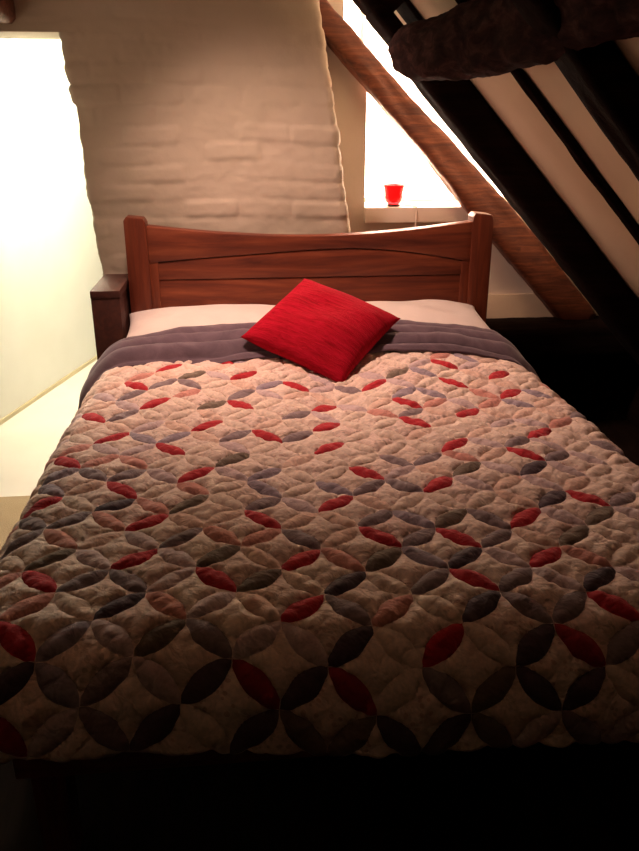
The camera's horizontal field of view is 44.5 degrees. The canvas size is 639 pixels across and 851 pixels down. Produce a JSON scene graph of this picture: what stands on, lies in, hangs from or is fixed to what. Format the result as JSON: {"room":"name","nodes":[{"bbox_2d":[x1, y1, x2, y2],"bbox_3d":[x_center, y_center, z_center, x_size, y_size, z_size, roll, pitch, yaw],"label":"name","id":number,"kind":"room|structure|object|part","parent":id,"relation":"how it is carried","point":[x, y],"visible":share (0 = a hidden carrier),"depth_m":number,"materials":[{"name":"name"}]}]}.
{"room":"bedroom","nodes":[
{"label":"bedroom","id":0,"kind":"room"},
{"bbox_2d":[0,39,11,46],"bbox_3d":[-1.420,-0.367,0.326,2.140,2.458,8.050,-2,21,-5],"label":"ceiling","id":1,"kind":"structure","parent":0,"point":[3,42],"depth_m":3.95,"materials":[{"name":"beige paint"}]},
{"bbox_2d":[0,0,15,23],"bbox_3d":[-0.978,-0.424,-0.137,0.199,0.186,6.847,-2,21,-5],"label":"purlin","id":2,"kind":"object","parent":1,"relation":"attached to","point":[7,8],"visible":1,"depth_m":2.98,"materials":[{"name":"brown wood"}]},
{"bbox_2d":[0,39,102,418],"bbox_3d":[-1.622,-1.560,4.539,0.174,2.600,2.889,3,22,9],"label":"wall","id":3,"kind":"structure","parent":0,"point":[50,264],"depth_m":4.44,"materials":[{"name":"white paint"}]},
{"bbox_2d":[0,355,96,424],"bbox_3d":[-1.545,-0.361,5.012,0.012,0.022,2.828,3,22,8],"label":"baseboard","id":4,"kind":"structure","parent":3,"relation":"attached to","point":[28,403],"depth_m":4.58,"materials":[{"name":"beige wood"}]},
{"bbox_2d":[0,0,350,275],"bbox_3d":[-0.922,-1.244,3.537,2.405,2.740,0.561,-2,21,-5],"label":"wall","id":5,"kind":"structure","parent":0,"point":[213,115],"depth_m":3.27,"materials":[{"name":"brick"}]},
{"bbox_2d":[0,360,638,850],"bbox_3d":[-0.242,0.903,1.892,4.400,0.060,9.700,-2,21,-5],"label":"floor","id":6,"kind":"structure","parent":0,"point":[577,796],"depth_m":1.85,"materials":[{"name":"beige carpet"}]},
{"bbox_2d":[0,496,29,549],"bbox_3d":[-1.520,0.532,2.741,1.440,0.012,1.195,-2,21,-5],"label":"carpet","id":7,"kind":"object","parent":6,"relation":"on","point":[11,508],"visible":0.02,"depth_m":3.18,"materials":[{"name":"beige carpet"}]},
{"bbox_2d":[90,274,130,359],"bbox_3d":[-0.876,-0.201,3.444,0.117,0.866,0.377,-2,21,-5],"label":"guard","id":8,"kind":"object","parent":6,"relation":"on","point":[110,297],"visible":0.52,"depth_m":3.17,"materials":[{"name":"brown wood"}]},
{"bbox_3d":[-0.864,-0.139,3.328,0.114,0.835,0.110,-2,21,-5],"label":"post","id":9,"kind":"part","parent":8,"relation":"part of","materials":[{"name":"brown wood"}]},
{"bbox_3d":[-0.876,-0.590,3.292,0.117,0.031,0.377,-2,21,-5],"label":"handrail","id":10,"kind":"part","parent":8,"relation":"part of","materials":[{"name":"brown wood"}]},
{"bbox_3d":[-0.882,-0.207,3.502,0.102,0.835,0.265,-2,21,-5],"label":"panel","id":11,"kind":"part","parent":8,"relation":"part of","materials":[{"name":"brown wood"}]},
{"bbox_2d":[12,211,493,850],"bbox_3d":[0.073,0.007,2.554,1.583,1.127,2.235,-2,21,-5],"label":"bed","id":12,"kind":"object","parent":6,"relation":"on","point":[167,266],"visible":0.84,"depth_m":3.37,"materials":[{"name":"brown wood"}]},
{"bbox_3d":[-0.563,0.806,1.674,0.070,0.280,0.070,-2,21,-5],"label":"leg","id":13,"kind":"part","parent":12,"relation":"part of","materials":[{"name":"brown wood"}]},
{"bbox_3d":[-0.774,-0.356,3.481,0.092,1.127,0.087,-2,21,-5],"label":"post","id":14,"kind":"part","parent":12,"relation":"part of","materials":[{"name":"brown wood"}]},
{"bbox_3d":[0.140,0.616,1.610,1.499,0.120,0.030,-2,21,-5],"label":"foot rail","id":15,"kind":"part","parent":12,"relation":"part of","materials":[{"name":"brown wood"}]},
{"bbox_2d":[126,304,274,337],"bbox_3d":[-0.407,-0.392,3.224,0.800,0.168,0.447,-2,21,-5],"label":"pillow","id":16,"kind":"object","parent":12,"relation":"on","point":[144,322],"visible":0.31,"depth_m":3.18,"materials":[{"name":"white fabric"}]},
{"bbox_3d":[-0.033,-0.793,3.388,1.401,0.171,0.069,-2,21,-5],"label":"rail","id":17,"kind":"part","parent":12,"relation":"part of","materials":[{"name":"brown wood"}]},
{"bbox_3d":[-0.034,-0.395,3.536,1.410,0.560,0.038,-2,21,-5],"label":"headboard","id":18,"kind":"part","parent":12,"relation":"part of","materials":[{"name":"brown wood"}]},
{"bbox_2d":[0,320,638,764],"bbox_3d":[0.055,0.149,2.322,1.803,0.510,2.006,-2,21,-5],"label":"patchwork quilt","id":19,"kind":"object","parent":12,"relation":"on","point":[228,544],"visible":0.88,"depth_m":1.65,"materials":[{"name":"fabric"}]},
{"bbox_2d":[241,278,400,381],"bbox_3d":[0.009,-0.360,2.871,0.456,0.266,0.401,11,24,26],"label":"cushion","id":20,"kind":"object","parent":19,"relation":"on","point":[326,331],"visible":1,"depth_m":2.79,"materials":[{"name":"red fabric"}]},
{"bbox_2d":[367,299,489,328],"bbox_3d":[0.352,-0.418,3.294,0.740,0.173,0.447,-2,21,-5],"label":"pillow","id":21,"kind":"object","parent":12,"relation":"on","point":[429,310],"visible":0.27,"depth_m":3.25,"materials":[{"name":"white fabric"}]},
{"bbox_3d":[0.708,-0.409,3.618,0.094,1.127,0.087,-2,21,-5],"label":"post","id":22,"kind":"part","parent":12,"relation":"part of","materials":[{"name":"brown wood"}]},
{"bbox_2d":[326,0,579,293],"bbox_3d":[0.795,-1.464,3.882,1.800,2.900,0.400,-2,21,-5],"label":"wall","id":23,"kind":"structure","parent":0,"point":[350,97],"depth_m":3.68,"materials":[{"name":"beige paint"}]},
{"bbox_2d":[344,0,522,222],"bbox_3d":[0.593,-1.607,3.726,1.060,1.200,0.345,-2,21,-5],"label":"window","id":24,"kind":"structure","parent":23,"relation":"in","point":[391,157],"depth_m":3.93,"materials":[{"name":"white glass"}]},
{"bbox_3d":[0.201,-1.577,3.850,0.020,0.868,0.040,-2,21,-5],"label":"frame","id":25,"kind":"part","parent":24,"relation":"part of","materials":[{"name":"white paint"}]},
{"bbox_2d":[383,183,404,206],"bbox_3d":[0.360,-1.115,3.778,0.108,0.102,0.108,-2,21,-5],"label":"candle holder","id":26,"kind":"object","parent":24,"relation":"on","point":[393,191],"visible":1,"depth_m":3.74,"materials":[{"name":"red glass"}]},
{"bbox_2d":[403,204,416,226],"bbox_3d":[0.441,-0.857,3.864,0.020,0.458,0.115,-11,24,-27],"label":"power cord","id":27,"kind":"object","parent":24,"relation":"hanging from","point":[403,204],"visible":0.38,"depth_m":3.76,"materials":[{"name":"beige plastic"}]},
{"bbox_3d":[0.618,-1.178,4.051,0.899,0.020,0.040,-2,21,-5],"label":"frame","id":28,"kind":"part","parent":24,"relation":"part of","materials":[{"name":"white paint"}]},
{"bbox_3d":[0.661,-1.083,3.933,0.924,0.072,0.335,-2,21,-5],"label":"sill","id":29,"kind":"part","parent":24,"relation":"part of","materials":[{"name":"white paint"}]},
{"bbox_2d":[486,292,598,317],"bbox_3d":[0.885,-0.540,4.024,1.500,0.275,0.025,-2,21,-5],"label":"baseboard","id":30,"kind":"structure","parent":23,"relation":"attached to","point":[520,305],"depth_m":4.00,"materials":[{"name":"beige paint"}]},
{"bbox_2d":[486,316,632,360],"bbox_3d":[0.884,-0.431,3.918,1.450,0.198,0.227,-2,21,-5],"label":"tie beam","id":31,"kind":"structure","parent":23,"relation":"attached to","point":[535,338],"depth_m":3.85,"materials":[{"name":"black wood"}]},
{"bbox_2d":[319,0,595,319],"bbox_3d":[0.466,-1.354,3.584,1.868,1.945,0.154,-2,21,-5],"label":"rafter","id":32,"kind":"object","parent":31,"relation":"on","point":[512,237],"visible":0.88,"depth_m":3.62,"materials":[{"name":"brown wood"}]},
{"bbox_2d":[394,0,638,298],"bbox_3d":[1.002,-0.004,0.089,2.610,2.961,6.870,-2,21,-5],"label":"ceiling","id":33,"kind":"structure","parent":0,"point":[502,93],"depth_m":2.40,"materials":[{"name":"beige paint"}]},
{"bbox_2d":[352,0,638,364],"bbox_3d":[0.555,-1.046,2.736,2.137,2.287,0.190,-2,21,-5],"label":"rafter","id":34,"kind":"object","parent":33,"relation":"attached to","point":[462,108],"visible":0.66,"depth_m":2.75,"materials":[{"name":"black wood"}]},
{"bbox_2d":[387,0,638,81],"bbox_3d":[0.538,-0.755,1.308,0.248,0.258,2.480,-4,22,-10],"label":"purlin","id":35,"kind":"object","parent":33,"relation":"attached to","point":[472,39],"visible":0.94,"depth_m":1.79,"materials":[{"name":"brown wood"}]},
{"bbox_2d":[455,0,638,244],"bbox_3d":[0.644,-0.864,2.179,2.080,2.220,0.049,-2,21,-5],"label":"rafter","id":36,"kind":"object","parent":33,"relation":"attached to","point":[575,150],"visible":0.77,"depth_m":2.20,"materials":[{"name":"black wood"}]},
{"bbox_2d":[511,0,638,180],"bbox_3d":[0.676,-0.653,1.689,2.118,2.259,0.139,-2,21,-5],"label":"rafter","id":37,"kind":"object","parent":33,"relation":"attached to","point":[599,75],"visible":0.73,"depth_m":1.60,"materials":[{"name":"black wood"}]},
{"bbox_2d":[626,361,638,428],"bbox_3d":[2.026,0.978,1.083,0.100,0.510,7.700,-2,21,-5],"label":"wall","id":38,"kind":"structure","parent":0,"point":[633,407],"depth_m":4.10,"materials":[{"name":"black"}]},
{"bbox_2d":[527,358,634,420],"bbox_3d":[1.192,-0.205,4.093,0.920,0.400,0.020,-2,21,-5],"label":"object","id":39,"kind":"structure","parent":38,"relation":"attached to","point":[598,389],"depth_m":4.10,"materials":[{"name":"black"}]}
]}

